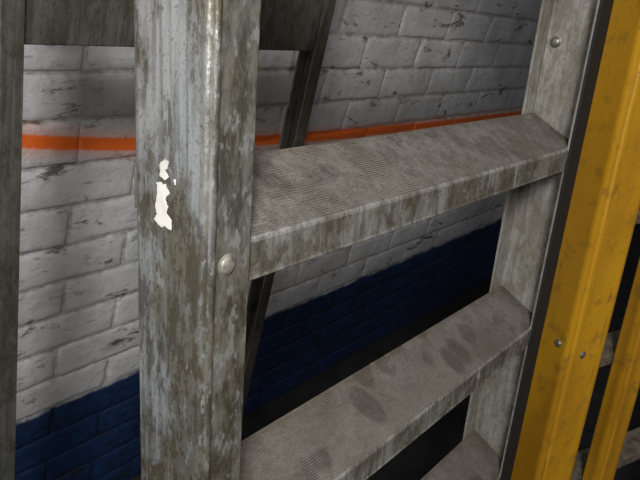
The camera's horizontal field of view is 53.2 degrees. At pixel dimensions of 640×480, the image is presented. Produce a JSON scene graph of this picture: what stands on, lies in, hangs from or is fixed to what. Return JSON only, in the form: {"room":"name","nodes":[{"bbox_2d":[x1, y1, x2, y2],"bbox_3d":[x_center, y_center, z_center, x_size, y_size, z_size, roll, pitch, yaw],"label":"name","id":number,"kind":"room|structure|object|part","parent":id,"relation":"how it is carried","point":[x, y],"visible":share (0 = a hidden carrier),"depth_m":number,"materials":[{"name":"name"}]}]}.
{"room":"workshop","nodes":[
{"label":"workshop","id":0,"kind":"room"},
{"bbox_2d":[15,0,541,479],"bbox_3d":[1.294,-0.992,2.520,0.005,2.609,8.203,34,32,29],"label":"wall","id":1,"kind":"structure","parent":0,"point":[388,66],"depth_m":1.31,"materials":[{"name":"brick"}]},
{"bbox_2d":[130,224,639,479],"bbox_3d":[1.883,0.995,2.023,3.283,0.001,9.000,34,32,29],"label":"floor","id":2,"kind":"structure","parent":0,"point":[427,450],"depth_m":2.03,"materials":[{"name":"black"}]},
{"bbox_2d":[0,0,613,479],"bbox_3d":[0.037,0.051,0.671,0.685,1.878,0.608,34,32,29],"label":"step ladder","id":3,"kind":"object","parent":2,"relation":"on","point":[216,215],"visible":1,"depth_m":0.55,"materials":[{"name":"grey metal"}]},
{"bbox_3d":[-0.343,0.050,0.688,0.030,1.624,0.023,31,30,31],"label":"leg","id":4,"kind":"part","parent":3,"relation":"part of","materials":[{"name":"metal"}]},
{"bbox_3d":[-0.069,-0.037,1.007,0.030,1.624,0.023,31,30,31],"label":"leg","id":5,"kind":"part","parent":3,"relation":"part of","materials":[{"name":"metal"}]},
{"bbox_2d":[511,0,639,479],"bbox_3d":[0.574,0.100,1.061,0.727,1.710,0.491,-3,34,-34],"label":"ladder","id":6,"kind":"object","parent":2,"relation":"on","point":[604,209],"visible":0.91,"depth_m":0.87,"materials":[{"name":"metal"}]},
{"bbox_3d":[0.496,0.118,0.985,0.046,1.688,0.033,-7,22,-30],"label":"rail","id":7,"kind":"part","parent":6,"relation":"part of","materials":[{"name":"yellow metal"}]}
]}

